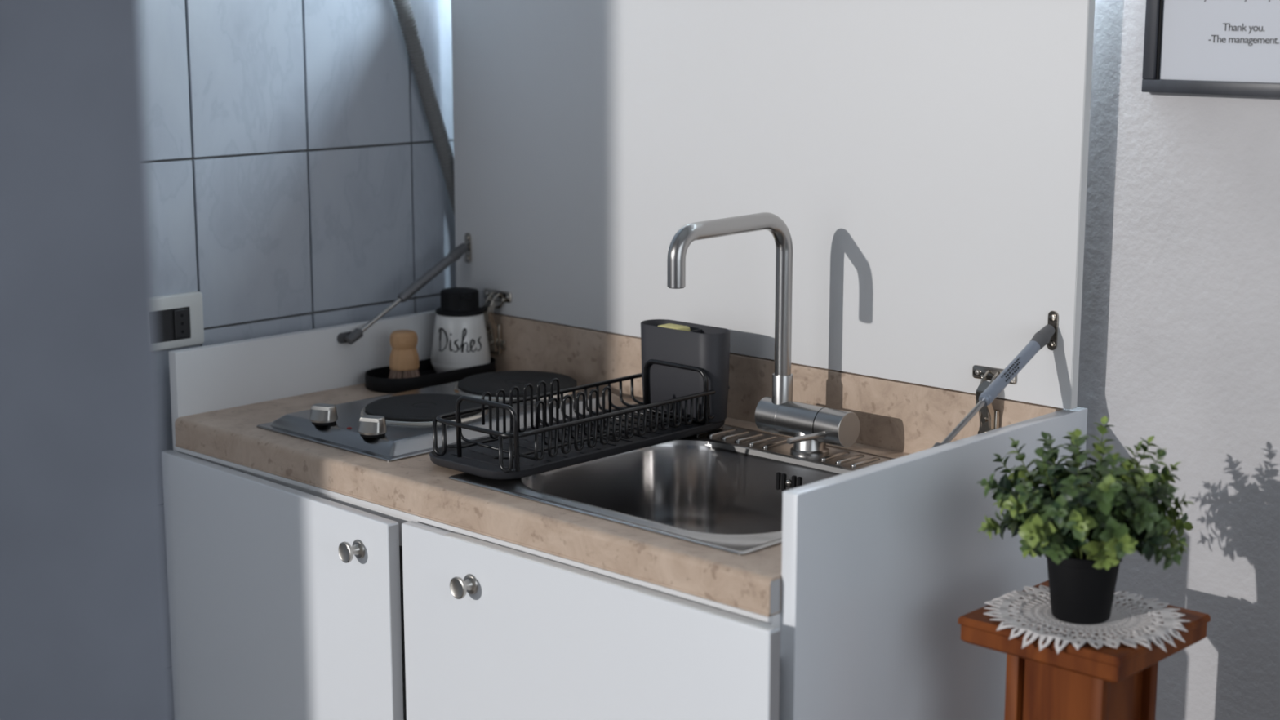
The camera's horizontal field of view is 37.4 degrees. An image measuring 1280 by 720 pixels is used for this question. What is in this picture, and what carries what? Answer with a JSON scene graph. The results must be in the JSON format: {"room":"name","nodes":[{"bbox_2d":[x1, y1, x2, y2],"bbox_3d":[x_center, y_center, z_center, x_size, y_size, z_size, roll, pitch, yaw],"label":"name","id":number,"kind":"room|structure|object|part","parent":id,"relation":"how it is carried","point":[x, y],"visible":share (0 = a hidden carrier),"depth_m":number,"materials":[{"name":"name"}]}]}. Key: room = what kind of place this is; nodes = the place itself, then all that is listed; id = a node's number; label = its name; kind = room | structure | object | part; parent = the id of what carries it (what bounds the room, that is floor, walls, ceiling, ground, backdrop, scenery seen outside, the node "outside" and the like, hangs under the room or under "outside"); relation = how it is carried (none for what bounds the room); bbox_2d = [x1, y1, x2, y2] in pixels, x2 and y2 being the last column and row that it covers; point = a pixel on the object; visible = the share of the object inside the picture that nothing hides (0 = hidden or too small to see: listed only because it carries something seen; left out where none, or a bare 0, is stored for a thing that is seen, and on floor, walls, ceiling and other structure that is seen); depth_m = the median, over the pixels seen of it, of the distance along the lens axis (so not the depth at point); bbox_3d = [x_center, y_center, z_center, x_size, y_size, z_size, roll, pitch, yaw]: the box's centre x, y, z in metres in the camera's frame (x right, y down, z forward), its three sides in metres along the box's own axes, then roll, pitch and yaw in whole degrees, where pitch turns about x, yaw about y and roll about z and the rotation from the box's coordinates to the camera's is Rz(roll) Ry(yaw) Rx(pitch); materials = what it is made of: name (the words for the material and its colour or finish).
{"room":"kitchen","nodes":[
{"label":"kitchen","id":0,"kind":"room"},
{"bbox_2d":[0,0,174,719],"bbox_3d":[-0.697,-0.135,0.687,0.225,2.950,1.045,10,15,43],"label":"wall partition","id":1,"kind":"structure","parent":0,"point":[85,627],"depth_m":0.98,"materials":[{"name":"white paint"}]},
{"bbox_2d":[139,0,456,451],"bbox_3d":[-0.783,-0.520,2.691,0.190,2.950,1.227,10,15,43],"label":"wall","id":2,"kind":"structure","parent":0,"point":[296,180],"depth_m":2.87,"materials":[{"name":"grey tile"}]},
{"bbox_2d":[154,291,204,351],"bbox_3d":[-0.684,-0.054,2.739,0.010,0.079,0.118,10,15,43],"label":"wall socket","id":3,"kind":"object","parent":2,"relation":"attached to","point":[179,317],"visible":0.72,"depth_m":2.75,"materials":[{"name":"grey plastic"}]},
{"bbox_2d":[392,0,454,217],"bbox_3d":[-0.323,-0.502,2.938,0.137,0.745,0.233,10,15,43],"label":"hose","id":4,"kind":"object","parent":2,"relation":"attached to","point":[428,98],"visible":0.64,"depth_m":3.01,"materials":[{"name":"grey plastic"}]},
{"bbox_2d":[1062,0,1279,719],"bbox_3d":[0.891,-0.400,2.062,3.400,2.950,0.150,10,15,43],"label":"wall","id":5,"kind":"structure","parent":0,"point":[1180,333],"depth_m":2.26,"materials":[{"name":"paint"}]},
{"bbox_2d":[1141,0,1279,97],"bbox_3d":[0.686,-0.464,2.131,0.240,0.329,0.016,10,15,43],"label":"framed notice","id":6,"kind":"object","parent":5,"relation":"attached to","point":[1224,47],"visible":1,"depth_m":2.18,"materials":[{"name":"white paper"}]},
{"bbox_3d":[-1.401,1.307,1.263,5.400,0.100,5.000,10,15,43],"label":"floor","id":7,"kind":"structure","parent":0,"visible":0},
{"bbox_2d":[161,0,1095,719],"bbox_3d":[-0.081,0.229,2.540,1.143,1.535,0.651,10,15,43],"label":"cabinet","id":8,"kind":"object","parent":7,"relation":"on","point":[924,163],"visible":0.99,"depth_m":2.44,"materials":[{"name":"white laminate"}]},
{"bbox_3d":[-0.493,0.515,2.594,0.018,0.712,0.536,-11,15,-43],"label":"door","id":9,"kind":"part","parent":8,"relation":"part of","materials":[{"name":"white laminate"}]},
{"bbox_3d":[-0.467,0.427,2.996,0.018,0.974,0.586,10,15,43],"label":"panel","id":10,"kind":"part","parent":8,"relation":"part of","materials":[{"name":"white laminate"}]},
{"bbox_3d":[-0.362,0.240,2.375,0.025,0.027,0.027,-11,15,-43],"label":"knob","id":11,"kind":"part","parent":8,"relation":"part of","materials":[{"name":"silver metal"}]},
{"bbox_3d":[-0.402,-0.070,2.933,0.007,0.053,0.095,10,15,43],"label":"rod","id":12,"kind":"part","parent":8,"relation":"part of","materials":[{"name":"silver metal"}]},
{"bbox_3d":[-0.209,0.270,2.252,0.027,0.027,0.025,10,15,43],"label":"knob","id":13,"kind":"part","parent":8,"relation":"part of","materials":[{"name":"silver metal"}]},
{"bbox_3d":[-0.240,-0.054,3.008,0.017,0.082,0.021,10,15,43],"label":"hinge arm","id":14,"kind":"part","parent":8,"relation":"part of","materials":[{"name":"silver metal"}]},
{"bbox_3d":[-0.235,-0.034,3.018,0.038,0.050,0.022,10,15,43],"label":"mounting plate","id":15,"kind":"part","parent":8,"relation":"part of","materials":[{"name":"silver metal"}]},
{"bbox_3d":[-0.075,0.589,2.212,0.592,0.712,0.018,10,15,43],"label":"door","id":16,"kind":"part","parent":8,"relation":"part of","materials":[{"name":"white laminate"}]},
{"bbox_2d":[174,312,1062,617],"bbox_3d":[-0.071,0.091,2.526,1.104,0.134,0.567,10,15,43],"label":"countertop","id":17,"kind":"structure","parent":8,"relation":"attached to","point":[897,419],"depth_m":2.47,"materials":[{"name":"stone"}]},
{"bbox_2d":[364,356,495,393],"bbox_3d":[-0.327,0.021,2.964,0.101,0.023,0.235,10,15,43],"label":"soap tray","id":18,"kind":"object","parent":17,"relation":"on","point":[376,380],"visible":0.56,"depth_m":2.91,"materials":[{"name":"black plastic"}]},
{"bbox_2d":[388,329,420,378],"bbox_3d":[-0.363,-0.004,2.910,0.055,0.083,0.055,10,15,43],"label":"dish brush","id":19,"kind":"object","parent":18,"relation":"on","point":[404,360],"visible":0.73,"depth_m":2.89,"materials":[{"name":"brown wood"}]},
{"bbox_2d":[431,287,490,373],"bbox_3d":[-0.285,-0.046,2.994,0.095,0.133,0.095,10,15,43],"label":"soap dispenser","id":20,"kind":"object","parent":18,"relation":"on","point":[460,340],"visible":0.96,"depth_m":2.96,"materials":[{"name":"white ceramic"}]},
{"bbox_2d":[431,313,490,373],"bbox_3d":[-0.285,-0.029,2.998,0.095,0.097,0.095,10,15,43],"label":"bottle","id":21,"kind":"object","parent":20,"relation":"attached to","point":[460,340],"depth_m":2.96,"materials":[{"name":"white ceramic"}]},
{"bbox_3d":[-0.273,-0.100,2.959,0.018,0.013,0.013,-5,12,-25],"label":"pump spout","id":22,"kind":"part","parent":20,"relation":"part of","materials":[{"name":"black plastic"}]},
{"bbox_2d":[256,370,638,462],"bbox_3d":[-0.268,0.059,2.711,0.295,0.043,0.476,10,15,43],"label":"cooktop","id":23,"kind":"object","parent":17,"relation":"in","point":[393,427],"visible":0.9,"depth_m":2.62,"materials":[{"name":"silver metal"}]},
{"bbox_3d":[-0.433,0.072,2.587,0.038,0.021,0.038,10,15,43],"label":"control knob","id":24,"kind":"part","parent":23,"relation":"part of","materials":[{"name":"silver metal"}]},
{"bbox_3d":[-0.433,0.084,2.589,0.033,0.004,0.033,10,15,43],"label":"knob","id":25,"kind":"part","parent":23,"relation":"part of","materials":[{"name":"black plastic"}]},
{"bbox_3d":[-0.356,0.086,2.515,0.038,0.021,0.038,10,15,43],"label":"control knob","id":26,"kind":"part","parent":23,"relation":"part of","materials":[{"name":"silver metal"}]},
{"bbox_3d":[-0.356,0.098,2.518,0.033,0.004,0.033,10,15,43],"label":"knob","id":27,"kind":"part","parent":23,"relation":"part of","materials":[{"name":"black plastic"}]},
{"bbox_2d":[429,359,729,479],"bbox_3d":[-0.072,0.065,2.511,0.175,0.098,0.440,10,15,43],"label":"dish rack","id":28,"kind":"object","parent":17,"relation":"on","point":[518,453],"visible":0.98,"depth_m":2.45,"materials":[{"name":"grey metal"}]},
{"bbox_3d":[-0.190,0.089,2.344,0.114,0.082,0.008,10,15,43],"label":"handle","id":29,"kind":"part","parent":28,"relation":"part of","materials":[{"name":"black metal"}]},
{"bbox_2d":[429,404,724,479],"bbox_3d":[-0.076,0.106,2.523,0.164,0.014,0.440,10,15,43],"label":"drip tray","id":30,"kind":"object","parent":28,"relation":"attached to","point":[479,457],"depth_m":2.45,"materials":[{"name":"grey plastic"}]},
{"bbox_3d":[-0.068,0.056,2.510,0.157,0.006,0.421,10,15,43],"label":"rail","id":31,"kind":"part","parent":28,"relation":"part of","materials":[{"name":"black metal"}]},
{"bbox_3d":[0.049,0.042,2.606,0.119,0.077,0.008,10,15,43],"label":"handle","id":32,"kind":"part","parent":28,"relation":"part of","materials":[{"name":"black metal"}]},
{"bbox_2d":[640,319,730,422],"bbox_3d":[0.062,0.014,2.628,0.149,0.124,0.054,10,15,43],"label":"utensil holder","id":33,"kind":"object","parent":28,"relation":"in","point":[707,348],"visible":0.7,"depth_m":2.60,"materials":[{"name":"grey plastic"}]},
{"bbox_2d":[657,323,689,331],"bbox_3d":[0.047,-0.014,2.634,0.042,0.069,0.028,10,15,43],"label":"sponge","id":34,"kind":"object","parent":33,"relation":"in","point":[671,326],"visible":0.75,"depth_m":2.62,"materials":[{"name":"yellow"}]},
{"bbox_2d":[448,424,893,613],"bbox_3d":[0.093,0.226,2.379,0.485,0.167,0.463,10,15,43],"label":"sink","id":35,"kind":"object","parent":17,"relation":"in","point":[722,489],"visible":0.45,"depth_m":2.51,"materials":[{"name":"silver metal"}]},
{"bbox_3d":[0.081,0.235,2.350,0.409,0.160,0.339,10,15,43],"label":"bowl","id":36,"kind":"part","parent":35,"relation":"part of","materials":[{"name":"silver metal"}]},
{"bbox_2d":[666,212,860,456],"bbox_3d":[0.152,-0.021,2.403,0.142,0.318,0.247,10,15,43],"label":"faucet","id":37,"kind":"object","parent":17,"relation":"on","point":[811,427],"visible":1,"depth_m":2.47,"materials":[{"name":"silver metal"}]},
{"bbox_3d":[0.117,-0.046,2.422,0.022,0.277,0.232,10,15,43],"label":"spout","id":38,"kind":"part","parent":37,"relation":"part of","materials":[{"name":"silver metal"}]},
{"bbox_3d":[0.215,0.100,2.422,0.008,0.012,0.078,10,15,41],"label":"lever","id":39,"kind":"part","parent":37,"relation":"part of","materials":[{"name":"silver metal"}]},
{"bbox_3d":[0.119,-0.289,2.655,1.141,0.560,0.016,10,15,43],"label":"lid","id":40,"kind":"part","parent":8,"relation":"part of","materials":[{"name":"white laminate"}]},
{"bbox_3d":[0.352,0.574,2.242,0.020,0.970,0.574,10,15,43],"label":"panel","id":41,"kind":"part","parent":8,"relation":"part of","materials":[{"name":"white laminate"}]},
{"bbox_3d":[0.378,0.074,2.209,0.094,0.054,0.007,-10,15,-43],"label":"rod","id":42,"kind":"part","parent":8,"relation":"part of","materials":[{"name":"silver metal"}]},
{"bbox_3d":[0.435,0.067,2.379,0.017,0.082,0.021,10,15,43],"label":"hinge arm","id":43,"kind":"part","parent":8,"relation":"part of","materials":[{"name":"silver metal"}]},
{"bbox_3d":[0.440,0.087,2.389,0.038,0.050,0.022,10,15,43],"label":"mounting plate","id":44,"kind":"part","parent":8,"relation":"part of","materials":[{"name":"silver metal"}]},
{"bbox_2d":[957,580,1210,719],"bbox_3d":[0.480,0.676,2.116,0.194,0.817,0.194,10,15,43],"label":"plant stand","id":45,"kind":"object","parent":7,"relation":"on","point":[1087,682],"visible":0.52,"depth_m":2.01,"materials":[{"name":"brown wood"}]},
{"bbox_3d":[0.407,0.691,2.117,0.016,0.786,0.016,10,15,43],"label":"corner post","id":46,"kind":"part","parent":45,"relation":"part of","materials":[{"name":"brown wood"}]},
{"bbox_2d":[983,584,1190,654],"bbox_3d":[0.478,0.279,2.033,0.216,0.015,0.217,10,15,43],"label":"doily","id":47,"kind":"object","parent":45,"relation":"on","point":[1117,618],"visible":0.8,"depth_m":2.01,"materials":[{"name":"white fabric"}]},
{"bbox_2d":[977,415,1194,624],"bbox_3d":[0.475,0.170,2.005,0.217,0.213,0.237,4,12,19],"label":"potted plant","id":48,"kind":"object","parent":47,"relation":"on","point":[1084,530],"visible":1,"depth_m":1.97,"materials":[{"name":"green plant"}]},
{"bbox_3d":[0.410,0.190,2.000,0.091,0.044,0.003,-2,11,-8],"label":"stem","id":49,"kind":"part","parent":48,"relation":"part of","materials":[{"name":"green plant"}]},
{"bbox_3d":[0.409,0.170,1.993,0.056,0.086,0.080,10,15,43],"label":"stem","id":50,"kind":"part","parent":48,"relation":"part of","materials":[{"name":"green plant"}]},
{"bbox_3d":[0.430,0.150,2.019,0.064,0.115,0.003,4,12,22],"label":"stem","id":51,"kind":"part","parent":48,"relation":"part of","materials":[{"name":"green plant"}]},
{"bbox_3d":[0.427,0.172,1.971,0.085,0.090,0.003,-8,14,-36],"label":"stem","id":52,"kind":"part","parent":48,"relation":"part of","materials":[{"name":"green plant"}]},
{"bbox_3d":[0.441,0.155,1.996,0.043,0.115,0.002,-2,11,-11],"label":"stem","id":53,"kind":"part","parent":48,"relation":"part of","materials":[{"name":"green plant"}]},
{"bbox_3d":[0.451,0.148,2.015,0.034,0.121,0.003,6,13,30],"label":"stem","id":54,"kind":"part","parent":48,"relation":"part of","materials":[{"name":"green plant"}]},
{"bbox_3d":[0.444,0.200,1.965,0.003,0.039,0.073,7,13,31],"label":"stem","id":55,"kind":"part","parent":48,"relation":"part of","materials":[{"name":"green plant"}]},
{"bbox_3d":[0.453,0.169,1.960,0.027,0.101,0.070,10,15,43],"label":"stem","id":56,"kind":"part","parent":48,"relation":"part of","materials":[{"name":"green plant"}]},
{"bbox_3d":[0.443,0.183,1.954,0.024,0.075,0.086,10,15,43],"label":"stem","id":57,"kind":"part","parent":48,"relation":"part of","materials":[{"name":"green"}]},
{"bbox_3d":[0.461,0.145,1.984,0.003,0.138,0.029,7,13,33],"label":"stem","id":58,"kind":"part","parent":48,"relation":"part of","materials":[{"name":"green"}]},
{"bbox_3d":[0.454,0.190,1.953,0.036,0.062,0.074,10,15,43],"label":"stem","id":59,"kind":"part","parent":48,"relation":"part of","materials":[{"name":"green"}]},
{"bbox_3d":[0.472,0.237,2.019,0.082,0.075,0.082,10,15,43],"label":"pot","id":60,"kind":"part","parent":48,"relation":"part of","materials":[{"name":"black plastic"}]},
{"bbox_3d":[0.481,0.150,1.996,0.016,0.123,0.003,7,13,32],"label":"stem","id":61,"kind":"part","parent":48,"relation":"part of","materials":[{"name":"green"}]},
{"bbox_3d":[0.474,0.202,1.961,0.003,0.035,0.069,0,11,-2],"label":"stem","id":62,"kind":"part","parent":48,"relation":"part of","materials":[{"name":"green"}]},
{"bbox_3d":[0.502,0.151,2.003,0.033,0.118,0.034,10,15,43],"label":"stem","id":63,"kind":"part","parent":48,"relation":"part of","materials":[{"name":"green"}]},
{"bbox_3d":[0.496,0.167,1.959,0.003,0.105,0.074,-6,12,-27],"label":"stem","id":64,"kind":"part","parent":48,"relation":"part of","materials":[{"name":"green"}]},
{"bbox_3d":[0.516,0.173,1.976,0.073,0.086,0.003,7,13,33],"label":"stem","id":65,"kind":"part","parent":48,"relation":"part of","materials":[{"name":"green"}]},
{"bbox_3d":[0.511,0.202,1.955,0.003,0.039,0.101,-7,13,-34],"label":"stem","id":66,"kind":"part","parent":48,"relation":"part of","materials":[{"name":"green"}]},
{"bbox_3d":[0.482,0.705,2.047,0.016,0.786,0.016,10,15,43],"label":"corner post","id":67,"kind":"part","parent":45,"relation":"part of","materials":[{"name":"brown wood"}]},
{"bbox_3d":[0.552,0.691,2.120,0.016,0.786,0.016,10,15,43],"label":"corner post","id":68,"kind":"part","parent":45,"relation":"part of","materials":[{"name":"brown wood"}]}
]}

